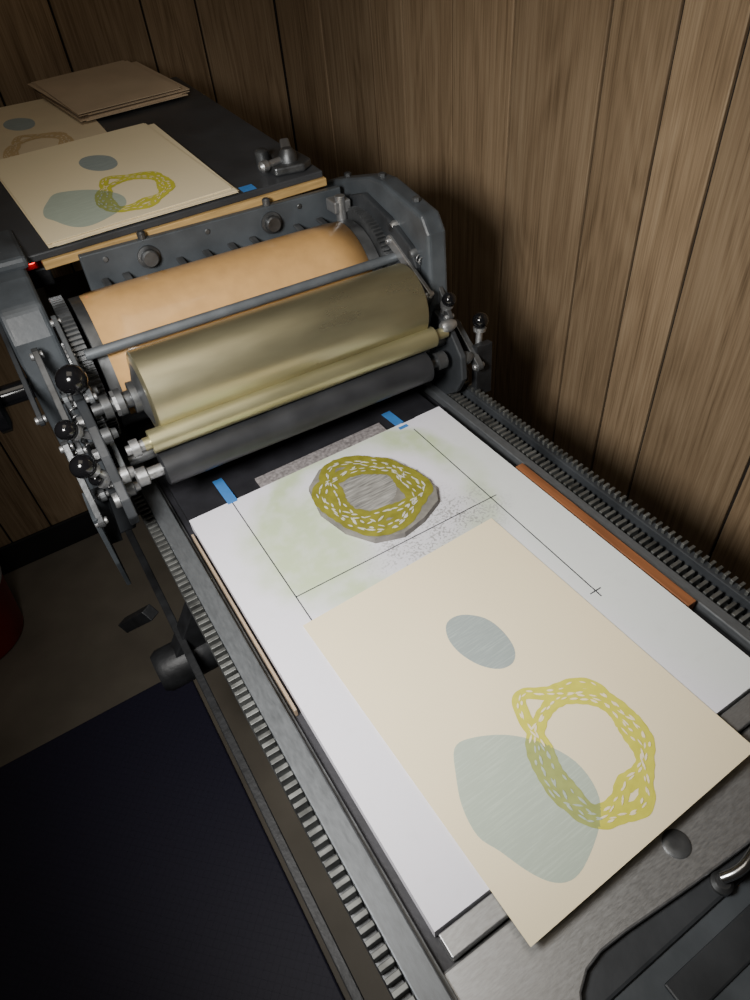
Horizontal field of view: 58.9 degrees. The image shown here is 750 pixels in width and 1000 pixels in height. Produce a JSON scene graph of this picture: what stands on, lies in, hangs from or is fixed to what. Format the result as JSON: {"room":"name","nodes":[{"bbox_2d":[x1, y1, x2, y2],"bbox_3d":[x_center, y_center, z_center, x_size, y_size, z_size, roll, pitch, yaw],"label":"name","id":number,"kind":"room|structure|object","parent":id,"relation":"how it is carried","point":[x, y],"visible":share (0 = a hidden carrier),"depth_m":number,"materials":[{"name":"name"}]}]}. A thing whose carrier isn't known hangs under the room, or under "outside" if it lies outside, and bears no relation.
{"room":"art studio","nodes":[
{"label":"art studio","id":0,"kind":"room"},
{"bbox_2d":[134,463,164,486],"bbox_3d":[-0.281,-0.034,0.832,0.038,0.024,0.024,-25,47,-19],"label":"shaft","id":1,"kind":"object","parent":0,"point":[143,475],"depth_m":0.82,"materials":[{"name":"metal"}]},
{"bbox_2d":[0,0,303,546],"bbox_3d":[-1.190,-0.693,1.311,2.290,2.430,0.040,-26,48,-19],"label":"wall","id":2,"kind":"structure","parent":0,"point":[230,52],"depth_m":1.60,"materials":[{"name":"brown wood"}]},
{"bbox_2d":[0,497,139,574],"bbox_3d":[-1.096,0.157,2.102,2.257,0.099,0.011,-26,48,-19],"label":"baseboard","id":3,"kind":"structure","parent":2,"relation":"attached to","point":[26,550],"depth_m":2.11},
{"bbox_2d":[0,515,392,999],"bbox_3d":[-0.438,0.888,1.404,2.300,0.070,2.500,-26,48,-19],"label":"floor","id":4,"kind":"structure","parent":0,"point":[71,662],"depth_m":1.82,"materials":[{"name":"concrete"}]},
{"bbox_2d":[0,566,22,658],"bbox_3d":[-1.160,0.309,1.840,0.316,0.258,0.316,-26,48,-19],"label":"waste bin","id":5,"kind":"object","parent":4,"relation":"on","point":[11,618],"visible":1,"depth_m":1.86,"materials":[{"name":"plastic"}]},
{"bbox_2d":[0,681,344,999],"bbox_3d":[-0.531,1.160,1.079,1.100,0.011,1.680,-26,48,-19],"label":"floor mat","id":6,"kind":"object","parent":4,"relation":"on","point":[137,862],"visible":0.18,"depth_m":1.43,"materials":[{"name":"black rubber"}]},
{"bbox_3d":[-0.108,0.232,1.393,0.360,0.815,1.513,-26,48,-19],"label":"pedestal","id":7,"kind":"object","parent":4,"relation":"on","visible":0},
{"bbox_2d":[170,602,205,657],"bbox_3d":[-0.269,0.179,1.039,0.150,0.191,0.030,-26,48,-19],"label":"bracket","id":8,"kind":"object","parent":7,"relation":"attached to","point":[188,629],"visible":0.14,"depth_m":1.03,"materials":[{"name":"metal"}]},
{"bbox_2d":[150,642,218,690],"bbox_3d":[-0.284,0.247,1.087,0.150,0.072,0.072,-26,48,-19],"label":"motor","id":9,"kind":"object","parent":8,"relation":"attached to","point":[173,673],"depth_m":1.04,"materials":[{"name":"black metal"}]},
{"bbox_2d":[125,529,364,999],"bbox_3d":[-0.235,0.300,0.970,0.012,0.110,0.902,-26,48,-19],"label":"rail","id":10,"kind":"object","parent":8,"relation":"attached to","point":[328,939],"visible":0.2,"depth_m":0.87,"materials":[{"name":"black metal"}]},
{"bbox_2d":[118,604,158,632],"bbox_3d":[-0.411,0.206,1.150,0.108,0.105,0.020,16,49,21],"label":"pedal","id":11,"kind":"object","parent":10,"relation":"attached to","point":[146,614],"visible":1,"depth_m":1.12,"materials":[{"name":"black metal"}]},
{"bbox_2d":[191,411,749,999],"bbox_3d":[-0.147,-0.100,1.073,0.470,0.111,1.610,-26,48,-19],"label":"bed casting","id":12,"kind":"object","parent":7,"relation":"on","point":[621,963],"depth_m":0.53,"materials":[{"name":"metal"}]},
{"bbox_2d":[0,77,326,269],"bbox_3d":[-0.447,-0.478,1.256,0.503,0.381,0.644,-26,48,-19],"label":"board","id":13,"kind":"object","parent":12,"relation":"on","point":[220,139],"depth_m":1.03,"materials":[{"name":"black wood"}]},
{"bbox_2d":[0,268,104,488],"bbox_3d":[-0.479,-0.193,0.974,0.055,0.312,0.245,-25,47,-19],"label":"frame","id":14,"kind":"object","parent":13,"relation":"attached to","point":[24,319],"visible":0.51,"depth_m":0.85,"materials":[{"name":"grey metal"}]},
{"bbox_2d":[0,230,28,274],"bbox_3d":[-0.513,-0.329,0.891,0.074,0.017,0.120,-25,47,-19],"label":"cap","id":15,"kind":"object","parent":14,"relation":"on","point":[12,256],"visible":1,"depth_m":0.87,"materials":[{"name":"grey metal"}]},
{"bbox_2d":[0,378,35,433],"bbox_3d":[-0.483,-0.138,0.875,0.060,0.090,0.090,-25,47,-19],"label":"handwheel","id":16,"kind":"object","parent":14,"relation":"attached to","point":[12,393],"visible":0.91,"depth_m":0.87,"materials":[{"name":"metal"}]},
{"bbox_2d":[0,323,45,425],"bbox_3d":[-0.456,-0.165,0.852,0.006,0.083,0.158,-25,47,-19],"label":"arm link","id":17,"kind":"object","parent":14,"relation":"attached to","point":[12,354],"visible":0.81,"depth_m":0.84,"materials":[{"name":"grey metal"}]},
{"bbox_2d":[34,415,47,424],"bbox_3d":[-0.417,-0.100,0.829,0.014,0.010,0.010,-25,47,-19],"label":"pin","id":18,"kind":"object","parent":17,"relation":"attached to","point":[45,419],"visible":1,"depth_m":0.83,"materials":[{"name":"metal"}]},
{"bbox_2d":[26,261,54,288],"bbox_3d":[-0.487,-0.326,0.950,0.040,0.027,0.055,-25,47,-19],"label":"switch box","id":19,"kind":"object","parent":14,"relation":"attached to","point":[40,277],"visible":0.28,"depth_m":0.93,"materials":[{"name":"black metal"}]},
{"bbox_2d":[61,341,80,366],"bbox_3d":[-0.389,-0.176,0.858,0.010,0.056,0.056,-25,47,-19],"label":"gear","id":20,"kind":"object","parent":14,"relation":"attached to","point":[63,347],"visible":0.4,"depth_m":0.84,"materials":[{"name":"metal"}]},
{"bbox_2d":[51,315,95,403],"bbox_3d":[-0.375,-0.176,0.824,0.006,0.066,0.131,-24,47,-20],"label":"arm link","id":21,"kind":"object","parent":14,"relation":"attached to","point":[53,317],"visible":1,"depth_m":0.82,"materials":[{"name":"metal"}]},
{"bbox_2d":[30,347,139,584],"bbox_3d":[-0.360,-0.030,0.879,0.065,0.324,0.204,-25,47,-20],"label":"side arm","id":22,"kind":"object","parent":14,"relation":"attached to","point":[109,465],"depth_m":0.80},
{"bbox_2d":[29,350,44,360],"bbox_3d":[-0.426,-0.182,0.835,0.016,0.010,0.010,-25,47,-19],"label":"pin","id":23,"kind":"object","parent":22,"relation":"attached to","point":[40,351],"visible":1,"depth_m":0.83,"materials":[{"name":"metal"}]},
{"bbox_2d":[54,420,77,440],"bbox_3d":[-0.363,-0.082,0.779,0.025,0.025,0.025,-25,47,-19],"label":"handle","id":24,"kind":"object","parent":22,"relation":"attached to","point":[65,430],"depth_m":0.77,"materials":[{"name":"plastic"}]},
{"bbox_2d":[72,424,82,439],"bbox_3d":[-0.357,-0.080,0.791,0.018,0.018,0.020,-24,47,-19],"label":"knob collar","id":25,"kind":"object","parent":24,"relation":"attached to","point":[79,435],"depth_m":0.79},
{"bbox_2d":[58,442,74,453],"bbox_3d":[-0.368,-0.062,0.793,0.016,0.009,0.009,-25,47,-19],"label":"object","id":26,"kind":"object","parent":22,"relation":"attached to","point":[70,443],"visible":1,"depth_m":0.79,"materials":[{"name":"metal"}]},
{"bbox_2d":[59,391,90,445],"bbox_3d":[-0.377,-0.104,0.836,0.011,0.060,0.074,-23,47,-17],"label":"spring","id":27,"kind":"object","parent":22,"relation":"attached to","point":[88,443],"visible":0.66,"depth_m":0.83,"materials":[{"name":"metal"}]},
{"bbox_2d":[76,416,86,429],"bbox_3d":[-0.366,-0.096,0.827,0.007,0.018,0.018,-24,47,-19],"label":"bolt","id":28,"kind":"object","parent":22,"relation":"attached to","point":[79,419],"visible":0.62,"depth_m":0.82,"materials":[{"name":"metal"}]},
{"bbox_2d":[69,454,95,478],"bbox_3d":[-0.342,-0.039,0.775,0.029,0.029,0.029,-25,47,-19],"label":"handle","id":29,"kind":"object","parent":22,"relation":"attached to","point":[82,466],"depth_m":0.77,"materials":[{"name":"plastic"}]},
{"bbox_2d":[89,462,100,477],"bbox_3d":[-0.335,-0.035,0.787,0.019,0.016,0.020,-24,47,-19],"label":"knob collar","id":30,"kind":"object","parent":29,"relation":"attached to","point":[97,470],"depth_m":0.78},
{"bbox_2d":[88,476,103,485],"bbox_3d":[-0.337,-0.026,0.803,0.018,0.018,0.018,-25,47,-19],"label":"handle","id":31,"kind":"object","parent":22,"relation":"attached to","point":[97,481],"depth_m":0.80,"materials":[{"name":"plastic"}]},
{"bbox_2d":[91,449,101,461],"bbox_3d":[-0.344,-0.055,0.819,0.007,0.014,0.016,-24,47,-19],"label":"bolt","id":32,"kind":"object","parent":22,"relation":"attached to","point":[94,452],"visible":0.91,"depth_m":0.81,"materials":[{"name":"metal"}]},
{"bbox_2d":[88,402,105,428],"bbox_3d":[-0.359,-0.110,0.859,0.009,0.064,0.064,-25,47,-19],"label":"gear","id":33,"kind":"object","parent":22,"relation":"attached to","point":[99,419],"visible":0.34,"depth_m":0.83,"materials":[{"name":"metal"}]},
{"bbox_2d":[82,386,99,400],"bbox_3d":[-0.352,-0.132,0.821,0.018,0.018,0.018,-25,47,-19],"label":"bushing","id":34,"kind":"object","parent":33,"relation":"attached to","point":[93,389],"visible":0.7,"depth_m":0.82,"materials":[{"name":"metal"}]},
{"bbox_2d":[98,478,110,488],"bbox_3d":[-0.331,-0.024,0.810,0.018,0.018,0.020,-24,47,-19],"label":"knob collar","id":35,"kind":"object","parent":22,"relation":"attached to","point":[105,484],"depth_m":0.80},
{"bbox_2d":[99,427,118,444],"bbox_3d":[-0.322,-0.079,0.806,0.018,0.020,0.020,-25,47,-19],"label":"bushing","id":36,"kind":"object","parent":22,"relation":"attached to","point":[109,435],"visible":1,"depth_m":0.80,"materials":[{"name":"metal"}]},
{"bbox_2d":[111,492,122,508],"bbox_3d":[-0.321,0.001,0.824,0.007,0.020,0.020,-25,47,-19],"label":"bolt","id":37,"kind":"object","parent":22,"relation":"attached to","point":[114,496],"visible":0.97,"depth_m":0.82,"materials":[{"name":"metal"}]},
{"bbox_2d":[117,465,134,483],"bbox_3d":[-0.307,-0.033,0.822,0.018,0.022,0.022,-25,47,-19],"label":"bushing","id":38,"kind":"object","parent":22,"relation":"attached to","point":[126,474],"visible":0.95,"depth_m":0.81,"materials":[{"name":"metal"}]},
{"bbox_2d":[156,352,433,484],"bbox_3d":[-0.096,-0.118,0.903,0.401,0.055,0.046,-25,47,-18],"label":"roller","id":39,"kind":"object","parent":38,"relation":"attached to","point":[196,456],"visible":0.86,"depth_m":0.88,"materials":[{"name":"black rubber"}]},
{"bbox_2d":[124,481,140,496],"bbox_3d":[-0.312,-0.016,0.855,0.018,0.020,0.020,-25,47,-19],"label":"bushing","id":40,"kind":"object","parent":22,"relation":"attached to","point":[132,488],"visible":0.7,"depth_m":0.85,"materials":[{"name":"metal"}]},
{"bbox_2d":[124,438,145,457],"bbox_3d":[-0.288,-0.065,0.808,0.030,0.022,0.022,-25,47,-19],"label":"bushing","id":41,"kind":"object","parent":22,"relation":"attached to","point":[135,447],"depth_m":0.80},
{"bbox_2d":[0,98,105,158],"bbox_3d":[-0.649,-0.669,1.211,0.272,0.023,0.366,-25,47,-18],"label":"art print","id":42,"kind":"object","parent":13,"relation":"on","point":[30,126],"visible":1,"depth_m":1.22,"materials":[{"name":"paper"}]},
{"bbox_2d":[27,60,189,121],"bbox_3d":[-0.537,-0.831,1.339,0.236,0.033,0.299,-31,50,-23],"label":"paper","id":43,"kind":"object","parent":13,"relation":"on","point":[101,91],"visible":1,"depth_m":1.30,"materials":[{"name":"paper"}]},
{"bbox_2d":[0,123,238,247],"bbox_3d":[-0.422,-0.510,1.045,0.289,0.028,0.381,-27,48,-20],"label":"art print","id":44,"kind":"object","parent":13,"relation":"on","point":[68,192],"visible":1,"depth_m":1.02,"materials":[{"name":"beige paper"}]},
{"bbox_2d":[78,185,340,290],"bbox_3d":[-0.229,-0.393,0.991,0.407,0.063,0.012,-25,47,-18],"label":"beam","id":45,"kind":"structure","parent":13,"relation":"attached to","point":[188,242],"depth_m":0.97,"materials":[{"name":"grey metal"}]},
{"bbox_2d":[101,278,111,286],"bbox_3d":[-0.375,-0.303,0.928,0.010,0.007,0.024,-25,47,-19],"label":"gripper finger","id":46,"kind":"object","parent":45,"relation":"attached to","point":[105,281],"visible":0.77,"depth_m":0.93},
{"bbox_2d":[122,272,132,280],"bbox_3d":[-0.349,-0.315,0.938,0.010,0.007,0.024,-25,47,-19],"label":"gripper finger","id":47,"kind":"object","parent":45,"relation":"attached to","point":[126,275],"visible":0.77,"depth_m":0.94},
{"bbox_2d":[136,230,145,239],"bbox_3d":[-0.328,-0.372,0.931,0.012,0.010,0.012,-25,47,-19],"label":"pin","id":48,"kind":"object","parent":45,"relation":"on","point":[141,235],"visible":1,"depth_m":0.93,"materials":[{"name":"metal"}]},
{"bbox_2d":[137,245,160,268],"bbox_3d":[-0.320,-0.344,0.944,0.032,0.032,0.016,-24,47,-19],"label":"bolt","id":49,"kind":"object","parent":45,"relation":"attached to","point":[148,256],"visible":1,"depth_m":0.94,"materials":[{"name":"metal"}]},
{"bbox_2d":[176,256,186,264],"bbox_3d":[-0.280,-0.346,0.965,0.010,0.007,0.024,-24,47,-19],"label":"gripper finger","id":50,"kind":"object","parent":45,"relation":"attached to","point":[181,260],"visible":0.76,"depth_m":0.96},
{"bbox_2d":[202,249,212,257],"bbox_3d":[-0.246,-0.362,0.978,0.010,0.007,0.024,-24,47,-20],"label":"gripper finger","id":51,"kind":"object","parent":45,"relation":"attached to","point":[207,253],"visible":0.78,"depth_m":0.98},
{"bbox_2d":[227,242,237,249],"bbox_3d":[-0.212,-0.378,0.991,0.010,0.007,0.024,-24,47,-20],"label":"gripper finger","id":52,"kind":"object","parent":45,"relation":"attached to","point":[232,246],"visible":0.73,"depth_m":0.99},
{"bbox_2d":[249,236,259,243],"bbox_3d":[-0.182,-0.391,1.003,0.010,0.007,0.024,-25,47,-19],"label":"gripper finger","id":53,"kind":"object","parent":45,"relation":"attached to","point":[253,239],"visible":0.73,"depth_m":1.00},
{"bbox_2d":[262,197,269,206],"bbox_3d":[-0.164,-0.448,0.995,0.012,0.010,0.012,-24,47,-19],"label":"pin","id":54,"kind":"object","parent":45,"relation":"on","point":[265,201],"visible":1,"depth_m":0.99,"materials":[{"name":"metal"}]},
{"bbox_2d":[261,211,281,233],"bbox_3d":[-0.156,-0.420,1.008,0.032,0.032,0.016,-25,47,-19],"label":"bolt","id":55,"kind":"object","parent":45,"relation":"attached to","point":[271,221],"visible":1,"depth_m":1.00,"materials":[{"name":"metal"}]},
{"bbox_2d":[293,224,303,230],"bbox_3d":[-0.117,-0.421,1.028,0.010,0.007,0.024,-25,47,-19],"label":"gripper finger","id":56,"kind":"object","parent":45,"relation":"attached to","point":[298,227],"visible":0.74,"depth_m":1.03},
{"bbox_2d":[316,217,326,224],"bbox_3d":[-0.083,-0.436,1.041,0.010,0.007,0.024,-24,47,-20],"label":"gripper finger","id":57,"kind":"object","parent":45,"relation":"attached to","point":[320,220],"visible":0.73,"depth_m":1.04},
{"bbox_2d":[254,138,310,175],"bbox_3d":[-0.156,-0.539,1.042,0.088,0.030,0.104,-26,48,-19],"label":"clamp","id":58,"kind":"object","parent":13,"relation":"on","point":[285,160],"visible":1,"depth_m":1.02,"materials":[{"name":"metal"}]},
{"bbox_2d":[36,287,457,999],"bbox_3d":[-0.323,-0.009,0.961,0.027,0.046,1.670,-26,48,-19],"label":"rail","id":59,"kind":"object","parent":12,"relation":"attached to","point":[418,971],"depth_m":0.63,"materials":[{"name":"metal"}]},
{"bbox_2d":[92,485,135,532],"bbox_3d":[-0.451,-0.059,1.072,0.034,0.080,0.280,-25,47,-19],"label":"truck","id":60,"kind":"object","parent":59,"relation":"on","point":[124,525],"visible":0.12,"depth_m":0.99,"materials":[{"name":"grey metal"}]},
{"bbox_2d":[131,497,411,999],"bbox_3d":[-0.334,0.010,0.950,0.014,0.027,1.695,-26,48,-19],"label":"rack","id":61,"kind":"object","parent":59,"relation":"attached to","point":[406,996],"visible":0.12,"depth_m":0.56,"materials":[{"name":"metal"}]},
{"bbox_2d":[64,352,415,999],"bbox_3d":[-0.334,-0.001,0.936,0.014,0.016,1.681,-26,48,-19],"label":"rack teeth","id":62,"kind":"object","parent":61,"relation":"on","point":[287,779],"visible":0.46,"depth_m":0.64,"materials":[{"name":"metal"}]},
{"bbox_2d":[255,423,385,486],"bbox_3d":[-0.075,-0.065,0.955,0.206,0.004,0.023,-26,48,-19],"label":"bar","id":63,"kind":"object","parent":12,"relation":"on","point":[272,476],"visible":1,"depth_m":0.95,"materials":[{"name":"metal"}]},
{"bbox_2d":[44,270,749,971],"bbox_3d":[-0.164,-0.146,1.073,0.436,0.006,1.520,-26,48,-19],"label":"bed surface","id":64,"kind":"object","parent":12,"relation":"on","point":[73,284],"depth_m":0.67,"materials":[{"name":"metal"}]},
{"bbox_2d":[189,406,749,936],"bbox_3d":[0.073,0.105,0.773,0.405,0.018,0.556,-26,48,-19],"label":"paper sheet","id":65,"kind":"object","parent":12,"relation":"on","point":[283,564],"depth_m":0.77,"materials":[{"name":"white"}]},
{"bbox_2d":[309,455,438,542],"bbox_3d":[-0.006,-0.009,0.879,0.139,0.009,0.174,-37,52,-27],"label":"block","id":66,"kind":"object","parent":65,"relation":"on","point":[371,499],"visible":1,"depth_m":0.87,"materials":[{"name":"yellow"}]},
{"bbox_2d":[303,518,749,946],"bbox_3d":[0.133,0.183,0.672,0.272,0.002,0.367,-27,48,-20],"label":"art print","id":67,"kind":"object","parent":65,"relation":"on","point":[551,747],"visible":1,"depth_m":0.64,"materials":[{"name":"beige paper"}]},
{"bbox_2d":[439,893,508,961],"bbox_3d":[0.083,0.341,0.535,0.064,0.014,0.020,-26,48,-19],"label":"bar","id":68,"kind":"object","parent":12,"relation":"on","point":[488,914],"visible":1,"depth_m":0.53,"materials":[{"name":"metal"}]},
{"bbox_2d":[443,726,749,999],"bbox_3d":[0.263,0.328,0.543,0.458,0.012,0.142,-26,48,-19],"label":"plate","id":69,"kind":"object","parent":12,"relation":"on","point":[503,966],"visible":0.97,"depth_m":0.54,"materials":[{"name":"metal"}]},
{"bbox_2d":[661,829,691,858],"bbox_3d":[0.258,0.294,0.568,0.024,0.003,0.024,-26,48,-19],"label":"stud","id":70,"kind":"object","parent":69,"relation":"on","point":[675,842],"visible":1,"depth_m":0.57,"materials":[{"name":"metal"}]},
{"bbox_2d":[516,463,695,609],"bbox_3d":[0.272,0.038,0.820,0.012,0.016,0.285,-26,48,-19],"label":"wood","id":71,"kind":"object","parent":12,"relation":"on","point":[676,591],"visible":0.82,"depth_m":0.80,"materials":[{"name":"wood"}]},
{"bbox_2d":[709,870,733,897],"bbox_3d":[0.288,0.319,0.552,0.018,0.013,0.018,-26,48,-19],"label":"boss","id":72,"kind":"object","parent":12,"relation":"on","point":[716,883],"depth_m":0.55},
{"bbox_2d":[719,693,749,732],"bbox_3d":[0.252,0.258,0.601,0.332,0.012,0.020,-26,48,-19],"label":"bar","id":73,"kind":"object","parent":12,"relation":"on","point":[737,716],"visible":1,"depth_m":0.64,"materials":[{"name":"metal"}]},
{"bbox_2d":[719,846,749,883],"bbox_3d":[0.343,0.278,0.564,0.142,0.020,0.017,-26,48,-19],"label":"handle","id":74,"kind":"object","parent":12,"relation":"on","point":[742,867],"visible":1,"depth_m":0.54,"materials":[{"name":"silver metal"}]},
{"bbox_3d":[0.320,0.409,0.545,0.520,0.068,0.152,-26,48,-19],"label":"apron","id":75,"kind":"object","parent":12,"relation":"attached to","visible":0},
{"bbox_2d":[613,874,749,999],"bbox_3d":[0.301,0.359,0.531,0.480,0.028,0.190,-26,48,-19],"label":"tray","id":76,"kind":"object","parent":75,"relation":"on","point":[650,984],"depth_m":0.52,"materials":[{"name":"grey metal"}]},
{"bbox_3d":[0.093,-0.171,1.142,0.042,0.056,1.695,-26,48,-19],"label":"rail","id":77,"kind":"object","parent":12,"relation":"attached to","visible":0},
{"bbox_2d":[418,382,749,652],"bbox_3d":[0.063,-0.199,1.112,0.014,0.042,1.670,-26,48,-19],"label":"rail","id":78,"kind":"object","parent":77,"relation":"attached to","point":[719,617],"visible":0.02,"depth_m":0.83,"materials":[{"name":"metal"}]},
{"bbox_2d":[457,333,749,615],"bbox_3d":[0.109,-0.253,1.083,0.039,0.154,1.695,-26,48,-19],"label":"rack","id":79,"kind":"object","parent":77,"relation":"on","point":[714,579],"depth_m":0.87,"materials":[{"name":"grey metal"}]},
{"bbox_2d":[464,381,749,595],"bbox_3d":[0.104,-0.227,1.095,0.009,0.007,1.676,-26,48,-19],"label":"rack teeth","id":80,"kind":"object","parent":79,"relation":"on","point":[634,507],"visible":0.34,"depth_m":0.86,"materials":[{"name":"metal"}]},
{"bbox_2d":[632,538,749,626],"bbox_3d":[0.084,-0.196,1.113,0.019,0.025,1.695,-26,48,-19],"label":"rack","id":81,"kind":"object","parent":77,"relation":"on","point":[632,538],"visible":0.02,"depth_m":0.74,"materials":[{"name":"metal"}]},
{"bbox_2d":[324,173,446,326],"bbox_3d":[0.008,-0.372,1.104,0.032,0.330,0.350,-25,47,-19],"label":"frame","id":82,"kind":"object","parent":81,"relation":"on","point":[421,222],"visible":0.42,"depth_m":0.94,"materials":[{"name":"grey metal"}]},
{"bbox_2d":[341,192,420,274],"bbox_3d":[-0.013,-0.376,1.092,0.012,0.255,0.320,-25,47,-19],"label":"frame","id":83,"kind":"object","parent":82,"relation":"attached to","point":[365,201],"visible":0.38,"depth_m":0.97,"materials":[{"name":"grey metal"}]},
{"bbox_2d":[67,219,382,426],"bbox_3d":[-0.209,-0.275,1.007,0.430,0.186,0.186,-25,47,-19],"label":"cylinder","id":84,"kind":"object","parent":83,"relation":"attached to","point":[105,370],"visible":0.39,"depth_m":0.89,"materials":[{"name":"metal"}]},
{"bbox_2d":[48,295,120,433],"bbox_3d":[-0.406,-0.185,0.931,0.016,0.200,0.200,-25,47,-19],"label":"gear","id":85,"kind":"object","parent":84,"relation":"attached to","point":[58,305],"visible":0.61,"depth_m":0.85,"materials":[{"name":"metal"}]},
{"bbox_2d":[79,221,372,413],"bbox_3d":[-0.201,-0.279,0.971,0.396,0.134,0.139,-25,47,-19],"label":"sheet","id":86,"kind":"object","parent":84,"relation":"on","point":[130,307],"visible":0.59,"depth_m":0.92,"materials":[{"name":"paper"}]},
{"bbox_2d":[326,196,350,214],"bbox_3d":[-0.057,-0.457,1.026,0.028,0.018,0.030,-25,47,-20],"label":"block","id":87,"kind":"object","parent":84,"relation":"on","point":[332,205],"visible":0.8,"depth_m":1.02,"materials":[{"name":"metal"}]},
{"bbox_2d":[334,194,346,220],"bbox_3d":[-0.052,-0.447,1.025,0.016,0.045,0.016,-25,47,-19],"label":"stud","id":88,"kind":"object","parent":87,"relation":"on","point":[340,198],"visible":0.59,"depth_m":1.01,"materials":[{"name":"metal"}]},
{"bbox_2d":[346,206,396,267],"bbox_3d":[-0.017,-0.362,1.082,0.015,0.216,0.216,-24,47,-19],"label":"gear","id":89,"kind":"object","parent":84,"relation":"attached to","point":[357,214],"visible":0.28,"depth_m":0.99,"materials":[{"name":"metal"}]},
{"bbox_2d":[83,253,398,360],"bbox_3d":[-0.164,-0.270,0.904,0.460,0.014,0.015,-25,47,-19],"label":"rod","id":90,"kind":"object","parent":83,"relation":"attached to","point":[199,319],"visible":1,"depth_m":0.89,"materials":[{"name":"metal"}]},
{"bbox_2d":[126,263,428,426],"bbox_3d":[-0.120,-0.210,0.894,0.398,0.109,0.109,-25,47,-19],"label":"drum","id":91,"kind":"object","parent":83,"relation":"attached to","point":[197,370],"visible":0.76,"depth_m":0.84,"materials":[{"name":"metal"}]},
{"bbox_2d":[90,363,155,423],"bbox_3d":[-0.317,-0.120,0.818,0.062,0.080,0.080,-25,47,-19],"label":"shaft","id":92,"kind":"object","parent":91,"relation":"attached to","point":[134,395],"visible":0.98,"depth_m":0.81,"materials":[{"name":"metal"}]},
{"bbox_2d":[109,391,121,415],"bbox_3d":[-0.318,-0.120,0.818,0.009,0.028,0.032,-25,47,-19],"label":"nut","id":93,"kind":"object","parent":92,"relation":"in","point":[111,394],"visible":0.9,"depth_m":0.81,"materials":[{"name":"metal"}]},
{"bbox_2d":[142,326,448,453],"bbox_3d":[-0.090,-0.155,0.884,0.448,0.039,0.030,-25,47,-18],"label":"roller","id":94,"kind":"object","parent":91,"relation":"on","point":[159,438],"visible":1,"depth_m":0.86,"materials":[{"name":"metal"}]},
{"bbox_2d":[386,235,432,298],"bbox_3d":[0.049,-0.338,0.958,0.006,0.059,0.114,-24,47,-20],"label":"right link","id":95,"kind":"object","parent":83,"relation":"attached to","point":[393,245],"visible":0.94,"depth_m":0.96,"materials":[{"name":"metal"}]},
{"bbox_2d":[408,248,417,258],"bbox_3d":[0.060,-0.354,0.951,0.024,0.016,0.016,-24,47,-19],"label":"bushing","id":96,"kind":"object","parent":82,"relation":"attached to","point":[414,252],"visible":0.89,"depth_m":0.94,"materials":[{"name":"metal"}]},
{"bbox_2d":[439,286,452,318],"bbox_3d":[0.085,-0.328,0.964,0.008,0.114,0.094,-24,47,-19],"label":"right link","id":97,"kind":"object","parent":82,"relation":"attached to","point":[448,313],"visible":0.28,"depth_m":0.96,"materials":[{"name":"metal"}]},
{"bbox_2d":[427,309,466,393],"bbox_3d":[0.106,-0.216,1.013,0.010,0.140,0.105,-25,47,-19],"label":"side arm","id":98,"kind":"object","parent":82,"relation":"attached to","point":[450,379],"visible":0.62,"depth_m":0.99},
{"bbox_2d":[439,319,456,332],"bbox_3d":[0.105,-0.251,0.954,0.024,0.018,0.018,-25,47,-19],"label":"bushing","id":99,"kind":"object","parent":98,"relation":"attached to","point":[448,325],"visible":1,"depth_m":0.95,"materials":[{"name":"metal"}]},
{"bbox_2d":[464,351,472,364],"bbox_3d":[0.132,-0.209,0.981,0.024,0.020,0.020,-25,47,-19],"label":"bushing","id":100,"kind":"object","parent":98,"relation":"attached to","point":[469,356],"visible":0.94,"depth_m":0.97,"materials":[{"name":"metal"}]},
{"bbox_2d":[454,319,483,370],"bbox_3d":[0.138,-0.233,0.997,0.010,0.056,0.076,-25,47,-19],"label":"right link","id":101,"kind":"object","parent":82,"relation":"attached to","point":[465,342],"visible":0.66,"depth_m":0.99,"materials":[{"name":"metal"}]},
{"bbox_2d":[447,392,749,629],"bbox_3d":[0.084,-0.205,1.100,0.016,0.018,1.679,-26,48,-19],"label":"rack teeth","id":102,"kind":"object","parent":81,"relation":"on","point":[514,441],"visible":0.28,"depth_m":0.84,"materials":[{"name":"metal"}]},
{"bbox_2d":[126,349,429,465],"bbox_3d":[-0.119,-0.146,0.959,0.484,0.017,0.016,-25,47,-19],"label":"shaft","id":103,"kind":"object","parent":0,"point":[147,455],"depth_m":0.88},
{"bbox_2d":[130,388,435,527],"bbox_3d":[-0.206,-0.191,1.111,0.405,0.013,0.497,-26,48,-19],"label":"bed","id":104,"kind":"object","parent":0,"point":[197,495],"depth_m":0.97,"materials":[{"name":"metal"}]},
{"bbox_2d":[430,351,448,370],"bbox_3d":[0.090,-0.203,0.975,0.034,0.026,0.026,-25,47,-19],"label":"shaft","id":105,"kind":"object","parent":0,"point":[440,360],"depth_m":0.97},
{"bbox_2d":[440,301,453,310],"bbox_3d":[0.105,-0.284,0.968,0.020,0.013,0.020,-24,47,-19],"label":"knob collar","id":106,"kind":"object","parent":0,"point":[444,308],"depth_m":0.96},
{"bbox_2d":[442,292,455,306],"bbox_3d":[0.107,-0.290,0.958,0.021,0.021,0.021,-25,47,-19],"label":"handle","id":107,"kind":"object","parent":106,"relation":"attached to","point":[449,298],"depth_m":0.95,"materials":[{"name":"plastic"}]},
{"bbox_2d":[473,326,486,332],"bbox_3d":[0.156,-0.255,0.989,0.020,0.010,0.020,-25,47,-19],"label":"knob collar","id":108,"kind":"object","parent":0,"point":[477,330],"depth_m":0.98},
{"bbox_2d":[472,312,488,328],"bbox_3d":[0.156,-0.266,0.981,0.024,0.024,0.024,-25,47,-19],"label":"handle","id":109,"kind":"object","parent":108,"relation":"attached to","point":[480,320],"depth_m":0.97,"materials":[{"name":"plastic"}]},
{"bbox_2d":[275,0,749,589],"bbox_3d":[0.418,-0.474,0.902,0.040,2.430,2.500,-26,48,-19],"label":"wall","id":110,"kind":"structure","parent":0,"point":[584,165],"depth_m":1.10,"materials":[{"name":"brown wood"}]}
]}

